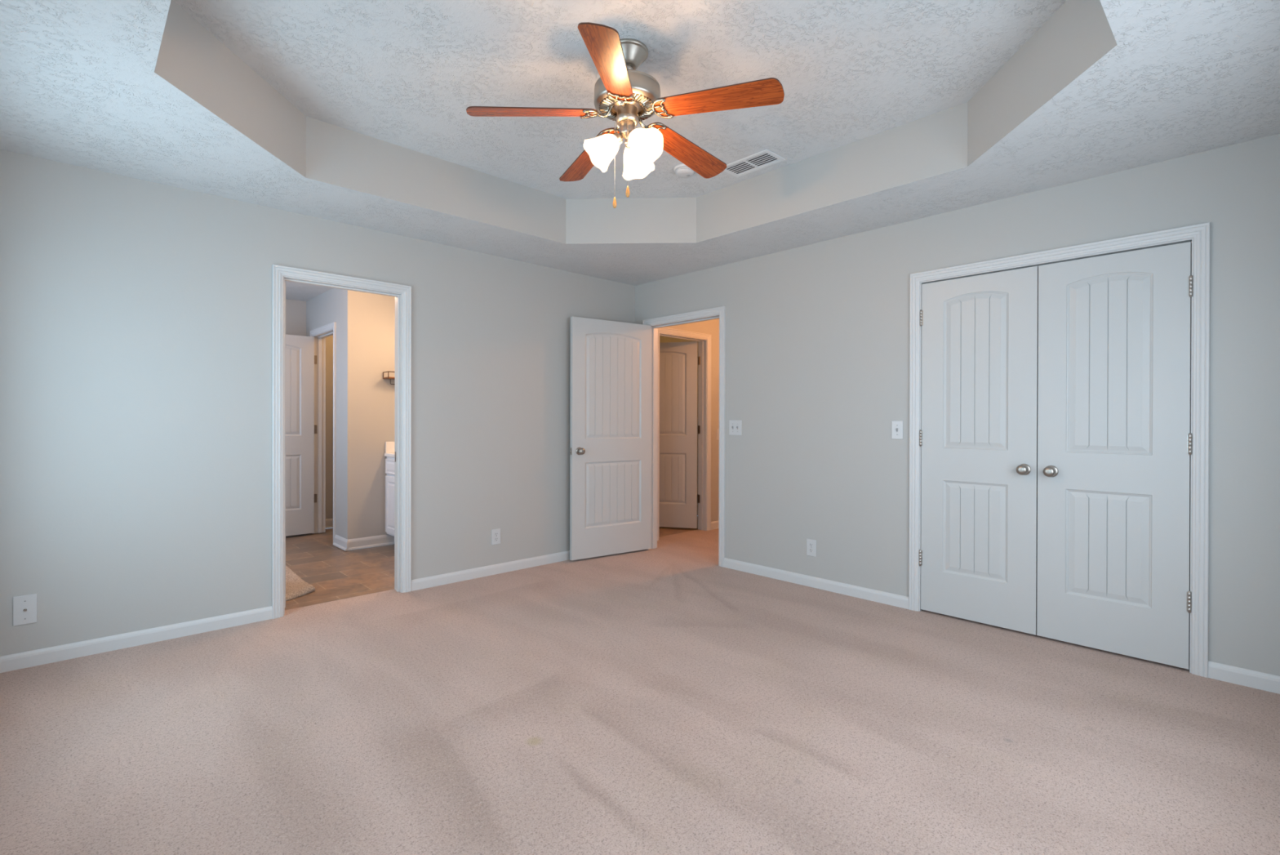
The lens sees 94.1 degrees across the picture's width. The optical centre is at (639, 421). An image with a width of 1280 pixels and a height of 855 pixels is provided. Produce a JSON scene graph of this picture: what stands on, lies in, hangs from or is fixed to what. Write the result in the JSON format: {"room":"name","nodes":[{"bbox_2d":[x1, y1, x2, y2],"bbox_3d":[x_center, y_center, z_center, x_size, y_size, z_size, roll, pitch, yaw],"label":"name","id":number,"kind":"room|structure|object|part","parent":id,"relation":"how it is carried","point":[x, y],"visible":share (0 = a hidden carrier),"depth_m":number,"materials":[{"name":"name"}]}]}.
{"room":"empty bedroom","nodes":[
{"label":"empty bedroom","id":0,"kind":"room"},
{"bbox_2d":[284,280,332,301],"bbox_3d":[-2.853,-1.274,5.044,3.200,0.001,3.100,0,0,-44],"label":"ceiling","id":1,"kind":"structure","parent":0,"point":[294,291],"depth_m":5.84,"materials":[{"name":"white paint"}]},
{"bbox_2d":[285,298,333,519],"bbox_3d":[-3.889,-0.060,6.131,3.200,2.440,0.115,0,0,-44],"label":"wall","id":2,"kind":"structure","parent":0,"point":[295,310],"depth_m":6.50,"materials":[{"name":"grey paint"}]},
{"bbox_2d":[325,518,333,528],"bbox_3d":[-3.117,1.113,6.774,0.995,0.095,0.028,0,0,-44],"label":"baseboard","id":3,"kind":"structure","parent":2,"relation":"attached to","point":[329,522],"depth_m":6.51,"materials":[{"name":"white paint"}]},
{"bbox_2d":[0,149,635,656],"bbox_3d":[-1.654,-0.229,4.130,4.325,2.800,0.115,0,0,-44],"label":"wall","id":4,"kind":"structure","parent":0,"point":[135,314],"depth_m":3.28,"materials":[{"name":"grey paint"}]},
{"bbox_2d":[13,593,36,626],"bbox_3d":[-2.926,0.897,2.833,0.080,0.138,0.015,0,0,-44],"label":"cable plate","id":5,"kind":"object","parent":4,"relation":"attached to","point":[24,606],"visible":1,"depth_m":2.83,"materials":[{"name":"white plastic"}]},
{"bbox_2d":[0,605,272,672],"bbox_3d":[-2.641,1.135,3.108,1.255,0.074,0.013,0,0,-44],"label":"baseboard","id":6,"kind":"structure","parent":4,"relation":"attached to","point":[10,662],"depth_m":3.08,"materials":[{"name":"white paint"}]},
{"bbox_2d":[284,282,285,607],"bbox_3d":[-2.455,0.147,3.940,0.035,2.018,0.702,0,0,-44],"label":"door","id":7,"kind":"structure","parent":4,"relation":"in","point":[285,282],"depth_m":3.70,"materials":[{"name":"white paint"}]},
{"bbox_2d":[271,264,411,618],"bbox_3d":[-1.921,0.119,3.864,0.831,2.103,0.134,0,0,-44],"label":"door frame","id":8,"kind":"structure","parent":4,"relation":"attached to","point":[280,273],"depth_m":3.77,"materials":[{"name":"white paint"}]},
{"bbox_2d":[411,550,569,591],"bbox_3d":[-0.816,1.134,4.846,2.124,0.074,0.013,0,0,-44],"label":"baseboard","id":9,"kind":"structure","parent":4,"relation":"attached to","point":[464,575],"depth_m":4.51,"materials":[{"name":"white paint"}]},
{"bbox_2d":[491,528,500,544],"bbox_3d":[-1.105,0.885,4.574,0.076,0.118,0.008,0,0,-44],"label":"wall outlet","id":10,"kind":"object","parent":4,"relation":"attached to","point":[495,533],"visible":1,"depth_m":4.57,"materials":[{"name":"white plastic"}]},
{"bbox_2d":[306,288,343,537],"bbox_3d":[-3.107,-0.057,5.958,0.115,2.440,1.215,0,0,-44],"label":"wall","id":11,"kind":"structure","parent":0,"point":[326,308],"depth_m":5.60,"materials":[{"name":"grey paint"}]},
{"bbox_2d":[285,334,314,535],"bbox_3d":[-3.607,0.139,5.928,0.664,2.018,0.045,0,0,-44],"label":"door","id":12,"kind":"structure","parent":11,"relation":"in","point":[300,349],"depth_m":6.05,"materials":[{"name":"white paint"}]},
{"bbox_3d":[-3.606,-0.315,5.920,0.419,0.917,0.035,0,0,-44],"label":"panel","id":13,"kind":"part","parent":12,"relation":"part of","materials":[{"name":"white paint"}]},
{"bbox_3d":[-3.608,0.615,5.923,0.419,0.556,0.035,0,0,-44],"label":"panel","id":14,"kind":"part","parent":12,"relation":"part of","materials":[{"name":"white paint"}]},
{"bbox_2d":[309,321,336,542],"bbox_3d":[-3.115,0.111,5.954,0.134,2.103,0.796,0,0,-44],"label":"door frame","id":15,"kind":"structure","parent":11,"relation":"attached to","point":[319,334],"depth_m":6.19,"materials":[{"name":"white paint"}]},
{"bbox_2d":[333,533,348,551],"bbox_3d":[-2.765,1.117,5.497,0.028,0.095,0.354,0,0,-44],"label":"baseboard","id":16,"kind":"structure","parent":11,"relation":"attached to","point":[342,543],"depth_m":5.47,"materials":[{"name":"white paint"}]},
{"bbox_2d":[284,527,394,609],"bbox_3d":[-2.850,1.172,5.052,2.985,0.001,2.890,0,0,-44],"label":"floor","id":17,"kind":"structure","parent":0,"point":[335,573],"depth_m":4.79,"materials":[{"name":"brown tile"}]},
{"bbox_2d":[285,564,315,600],"bbox_3d":[-2.722,1.149,4.193,0.656,0.047,1.120,0,0,-44],"label":"bath mat","id":18,"kind":"object","parent":17,"relation":"on","point":[295,586],"visible":0.2,"depth_m":4.10,"materials":[{"name":"beige fabric"}]},
{"bbox_2d":[385,456,394,536],"bbox_3d":[-1.799,0.750,5.374,0.549,0.835,1.200,0,0,-44],"label":"vanity cabinet","id":19,"kind":"object","parent":17,"relation":"on","point":[389,461],"visible":0.2,"depth_m":5.53,"materials":[{"name":"white paint"}]},
{"bbox_2d":[384,441,394,457],"bbox_3d":[-1.796,0.262,5.368,0.552,0.138,1.210,0,0,-44],"label":"countertop","id":20,"kind":"structure","parent":19,"relation":"on","point":[389,446],"depth_m":5.62,"materials":[{"name":"stone"}]},
{"bbox_3d":[-2.263,0.421,5.476,0.019,0.140,0.370,0,0,-44],"label":"drawer","id":21,"kind":"part","parent":19,"relation":"part of","materials":[{"name":"white paint"}]},
{"bbox_2d":[343,289,395,539],"bbox_3d":[-2.324,-0.055,5.786,1.010,2.440,0.115,0,0,-44],"label":"wall","id":22,"kind":"structure","parent":0,"point":[369,318],"depth_m":5.51,"materials":[{"name":"grey paint"}]},
{"bbox_2d":[348,533,394,550],"bbox_3d":[-2.320,1.117,5.696,0.890,0.095,0.028,0,0,-44],"label":"baseboard","id":23,"kind":"structure","parent":22,"relation":"attached to","point":[382,540],"depth_m":5.52,"materials":[{"name":"white paint"}]},
{"bbox_2d":[382,371,395,384],"bbox_3d":[-2.225,-0.406,5.703,0.420,0.119,0.134,0,0,-44],"label":"towel rack","id":24,"kind":"object","parent":22,"relation":"attached to","point":[388,377],"visible":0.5,"depth_m":5.55,"materials":[{"name":"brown metal"}]},
{"bbox_2d":[569,316,651,559],"bbox_3d":[-0.241,0.142,5.198,0.834,2.028,0.161,0,0,-35],"label":"door","id":25,"kind":"structure","parent":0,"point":[611,410],"depth_m":5.16,"materials":[{"name":"white paint"}]},
{"bbox_3d":[-0.491,0.248,4.960,0.057,0.057,0.059,0,0,-35],"label":"knob","id":26,"kind":"part","parent":25,"relation":"part of","materials":[{"name":"silver metal"}]},
{"bbox_3d":[-0.237,0.625,5.202,0.578,0.560,0.035,0,0,-35],"label":"panel","id":27,"kind":"part","parent":25,"relation":"part of","materials":[{"name":"white paint"}]},
{"bbox_3d":[-0.235,-0.307,5.200,0.578,0.919,0.035,0,0,-35],"label":"panel","id":28,"kind":"part","parent":25,"relation":"part of","materials":[{"name":"white paint"}]},
{"bbox_2d":[173,0,1066,199],"bbox_3d":[-0.067,-1.581,2.547,2.990,0.001,3.102,0,0,-44],"label":"ceiling","id":29,"kind":"structure","parent":0,"point":[406,73],"depth_m":2.63,"materials":[{"name":"white paint"}]},
{"bbox_2d":[466,22,784,208],"bbox_3d":[-0.028,-1.249,2.583,1.239,0.664,1.275,0,0,-44],"label":"ceiling fan","id":30,"kind":"object","parent":29,"relation":"hanging from","point":[625,95],"visible":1,"depth_m":2.47,"materials":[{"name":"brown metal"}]},
{"bbox_3d":[-0.443,-1.285,2.474,0.539,0.006,0.136,-5,14,-11],"label":"blade","id":31,"kind":"part","parent":30,"relation":"part of","materials":[{"name":"brown wood"}]},
{"bbox_3d":[-0.244,-1.286,2.894,0.136,0.006,0.539,-15,2,-29],"label":"blade","id":32,"kind":"part","parent":30,"relation":"part of","materials":[{"name":"brown wood"}]},
{"bbox_3d":[-0.175,-1.144,2.533,0.152,0.149,0.144,0,0,-44],"label":"lamp shade","id":33,"kind":"part","parent":30,"relation":"part of","materials":[{"name":"white glass"}]},
{"bbox_3d":[-0.105,-1.283,2.155,0.136,0.006,0.539,13,7,6],"label":"blade","id":34,"kind":"part","parent":30,"relation":"part of","materials":[{"name":"brown wood"}]},
{"bbox_3d":[-0.108,-0.936,2.548,0.017,0.047,0.017,0,0,-44],"label":"pull knob","id":35,"kind":"part","parent":30,"relation":"part of","materials":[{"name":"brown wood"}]},
{"bbox_2d":[613,133,623,144],"bbox_3d":[-0.097,-1.205,2.541,0.051,0.051,0.050,0,0,-44],"label":"socket","id":36,"kind":"object","parent":30,"relation":"attached to","point":[617,138],"depth_m":2.52,"materials":[{"name":"silver metal"}]},
{"bbox_3d":[-0.054,-1.340,2.547,0.244,0.018,0.244,0,0,-44],"label":"motor plate","id":37,"kind":"part","parent":30,"relation":"part of","materials":[{"name":"silver metal"}]},
{"bbox_3d":[-0.051,-0.962,2.493,0.017,0.047,0.017,0,0,-44],"label":"pull knob","id":38,"kind":"part","parent":30,"relation":"part of","materials":[{"name":"brown wood"}]},
{"bbox_2d":[627,129,639,142],"bbox_3d":[-0.029,-1.205,2.516,0.049,0.051,0.052,0,0,-44],"label":"socket","id":39,"kind":"object","parent":30,"relation":"attached to","point":[629,131],"depth_m":2.51,"materials":[{"name":"silver metal"}]},
{"bbox_3d":[-0.022,-1.144,2.662,0.154,0.149,0.142,0,0,-44],"label":"lamp shade","id":40,"kind":"part","parent":30,"relation":"part of","materials":[{"name":"white glass"}]},
{"bbox_3d":[0.013,-1.144,2.462,0.150,0.149,0.152,0,0,-44],"label":"lamp shade","id":41,"kind":"part","parent":30,"relation":"part of","materials":[{"name":"white glass"}]},
{"bbox_3d":[0.217,-1.284,2.834,0.136,0.006,0.539,-17,-16,41],"label":"blade","id":42,"kind":"part","parent":30,"relation":"part of","materials":[{"name":"brown wood"}]},
{"bbox_3d":[0.302,-1.283,2.378,0.539,0.006,0.136,6,-10,25],"label":"blade","id":43,"kind":"part","parent":30,"relation":"part of","materials":[{"name":"brown wood"}]},
{"bbox_2d":[673,163,694,177],"bbox_3d":[0.281,-1.559,3.726,0.138,0.049,0.138,0,0,-44],"label":"smoke detector","id":44,"kind":"object","parent":29,"relation":"attached to","point":[682,171],"visible":0.94,"depth_m":3.69,"materials":[{"name":"white plastic"}]},
{"bbox_2d":[723,149,785,177],"bbox_3d":[0.684,-1.579,3.654,0.195,0.007,0.360,0,0,-44],"label":"ceiling vent","id":45,"kind":"object","parent":29,"relation":"in","point":[764,158],"visible":0.85,"depth_m":3.64,"materials":[{"name":"white metal"}]},
{"bbox_2d":[154,0,1116,244],"bbox_3d":[-0.067,-1.421,2.547,2.990,0.320,3.102,0,0,-44],"label":"tray ceiling side","id":46,"kind":"structure","parent":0,"point":[1079,33],"depth_m":3.21,"materials":[{"name":"grey paint"}]},
{"bbox_2d":[0,528,1279,854],"bbox_3d":[0.852,1.178,3.541,6.910,0.001,4.515,0,0,-44],"label":"floor","id":47,"kind":"structure","parent":0,"point":[666,699],"depth_m":2.24,"materials":[{"name":"beige carpet"}]},
{"bbox_2d":[0,0,1279,285],"bbox_3d":[-0.067,-1.261,2.547,4.210,0.001,4.360,0,0,-44],"label":"ceiling","id":48,"kind":"structure","parent":0,"point":[80,86],"depth_m":2.56,"materials":[{"name":"white paint"}]},
{"bbox_2d":[658,515,697,537],"bbox_3d":[-0.020,1.173,7.010,1.585,0.001,1.780,0,0,-44],"label":"floor","id":49,"kind":"structure","parent":0,"point":[663,531],"depth_m":6.42,"materials":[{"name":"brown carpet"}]},
{"bbox_2d":[659,336,697,515],"bbox_3d":[0.576,-0.054,7.606,0.100,2.440,1.730,0,0,-44],"label":"door frame","id":50,"kind":"structure","parent":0,"point":[662,339],"depth_m":7.62,"materials":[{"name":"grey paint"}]},
{"bbox_2d":[665,318,719,521],"bbox_3d":[0.892,-0.050,6.633,2.585,2.440,0.115,0,0,-44],"label":"wall","id":51,"kind":"structure","parent":0,"point":[708,326],"depth_m":6.47,"materials":[{"name":"grey paint"}]},
{"bbox_2d":[659,341,697,528],"bbox_3d":[0.270,0.146,6.505,0.712,2.018,0.099,0,0,14],"label":"door","id":52,"kind":"structure","parent":51,"relation":"in","point":[678,361],"depth_m":6.48,"materials":[{"name":"white paint"}]},
{"bbox_3d":[0.278,-0.308,6.534,0.474,0.917,0.035,0,0,14],"label":"panel","id":53,"kind":"part","parent":52,"relation":"part of","materials":[{"name":"white paint"}]},
{"bbox_3d":[0.275,0.622,6.536,0.474,0.556,0.035,0,0,14],"label":"panel","id":54,"kind":"part","parent":52,"relation":"part of","materials":[{"name":"white paint"}]},
{"bbox_2d":[657,327,711,540],"bbox_3d":[0.417,0.118,6.169,0.843,2.103,0.134,0,0,-44],"label":"door frame","id":55,"kind":"structure","parent":51,"relation":"attached to","point":[704,340],"depth_m":6.39,"materials":[{"name":"white paint"}]},
{"bbox_2d":[711,520,718,529],"bbox_3d":[1.314,1.127,6.952,1.534,0.085,0.013,0,0,-44],"label":"baseboard","id":56,"kind":"structure","parent":51,"relation":"attached to","point":[714,524],"depth_m":6.46,"materials":[{"name":"white paint"}]},
{"bbox_2d":[716,428,719,439],"bbox_3d":[0.870,0.140,6.522,0.073,0.117,0.016,0,0,-44],"label":"light switch","id":57,"kind":"object","parent":51,"relation":"attached to","point":[717,429],"visible":0.49,"depth_m":6.51,"materials":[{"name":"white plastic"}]},
{"bbox_2d":[635,133,1279,675],"bbox_3d":[1.497,-0.222,4.042,0.115,2.800,4.590,0,0,-44],"label":"wall","id":58,"kind":"structure","parent":0,"point":[817,351],"depth_m":3.83,"materials":[{"name":"grey paint"}]},
{"bbox_2d":[642,306,725,566],"bbox_3d":[0.396,0.121,5.184,0.134,2.103,0.946,0,0,-44],"label":"door frame","id":59,"kind":"structure","parent":58,"relation":"attached to","point":[716,313],"depth_m":4.98,"materials":[{"name":"white paint"}]},
{"bbox_2d":[728,420,742,435],"bbox_3d":[0.754,0.050,4.726,0.016,0.119,0.122,0,0,-44],"label":"light switch","id":60,"kind":"object","parent":58,"relation":"attached to","point":[735,426],"visible":1,"depth_m":4.73,"materials":[{"name":"white plastic"}]},
{"bbox_2d":[806,538,816,556],"bbox_3d":[1.221,0.899,4.243,0.008,0.118,0.076,0,0,-44],"label":"wall outlet","id":61,"kind":"object","parent":58,"relation":"attached to","point":[811,544],"visible":1,"depth_m":4.24,"materials":[{"name":"white plastic"}]},
{"bbox_2d":[724,557,908,608],"bbox_3d":[1.187,1.140,4.274,0.013,0.074,1.469,0,0,-44],"label":"baseboard","id":62,"kind":"structure","parent":58,"relation":"attached to","point":[897,600],"depth_m":4.17,"materials":[{"name":"white paint"}]},
{"bbox_2d":[891,420,902,439],"bbox_3d":[1.639,0.054,3.797,0.016,0.117,0.073,0,0,-44],"label":"light switch","id":63,"kind":"object","parent":58,"relation":"attached to","point":[896,425],"visible":1,"depth_m":3.80,"materials":[{"name":"white plastic"}]},
{"bbox_2d":[919,266,1038,634],"bbox_3d":[1.944,0.159,3.469,0.098,2.016,0.620,0,0,-44],"label":"door","id":64,"kind":"structure","parent":58,"relation":"in","point":[978,434],"depth_m":3.45,"materials":[{"name":"white paint"}]},
{"bbox_3d":[1.967,-0.296,3.490,0.035,0.917,0.346,0,0,-44],"label":"panel","id":65,"kind":"part","parent":64,"relation":"part of","materials":[{"name":"white paint"}]},
{"bbox_3d":[1.965,0.634,3.493,0.035,0.556,0.346,0,0,-44],"label":"panel","id":66,"kind":"part","parent":64,"relation":"part of","materials":[{"name":"white paint"}]},
{"bbox_3d":[2.103,0.266,3.273,0.059,0.057,0.057,0,0,-44],"label":"knob","id":67,"kind":"part","parent":64,"relation":"part of","materials":[{"name":"silver metal"}]},
{"bbox_2d":[908,222,1210,677],"bbox_3d":[2.204,0.130,3.285,0.134,2.103,1.360,0,0,-44],"label":"door frame","id":68,"kind":"structure","parent":58,"relation":"attached to","point":[1199,235],"depth_m":2.81,"materials":[{"name":"white paint"}]},
{"bbox_2d":[1036,241,1192,668],"bbox_3d":[2.375,0.161,3.016,0.098,2.016,0.620,0,0,-44],"label":"door","id":69,"kind":"structure","parent":58,"relation":"in","point":[1114,436],"depth_m":3.00,"materials":[{"name":"white paint"}]},
{"bbox_3d":[2.190,0.268,3.182,0.059,0.057,0.057,0,0,-44],"label":"knob","id":70,"kind":"part","parent":69,"relation":"part of","materials":[{"name":"silver metal"}]},
{"bbox_3d":[2.391,0.636,3.045,0.035,0.556,0.350,0,0,-44],"label":"panel","id":71,"kind":"part","parent":69,"relation":"part of","materials":[{"name":"white paint"}]},
{"bbox_3d":[2.393,-0.294,3.043,0.035,0.917,0.350,0,0,-44],"label":"panel","id":72,"kind":"part","parent":69,"relation":"part of","materials":[{"name":"white paint"}]},
{"bbox_2d":[1208,660,1279,693],"bbox_3d":[2.792,1.148,2.591,0.013,0.074,0.463,0,0,-44],"label":"baseboard","id":73,"kind":"structure","parent":58,"relation":"attached to","point":[1230,673],"depth_m":2.67,"materials":[{"name":"white paint"}]}
]}

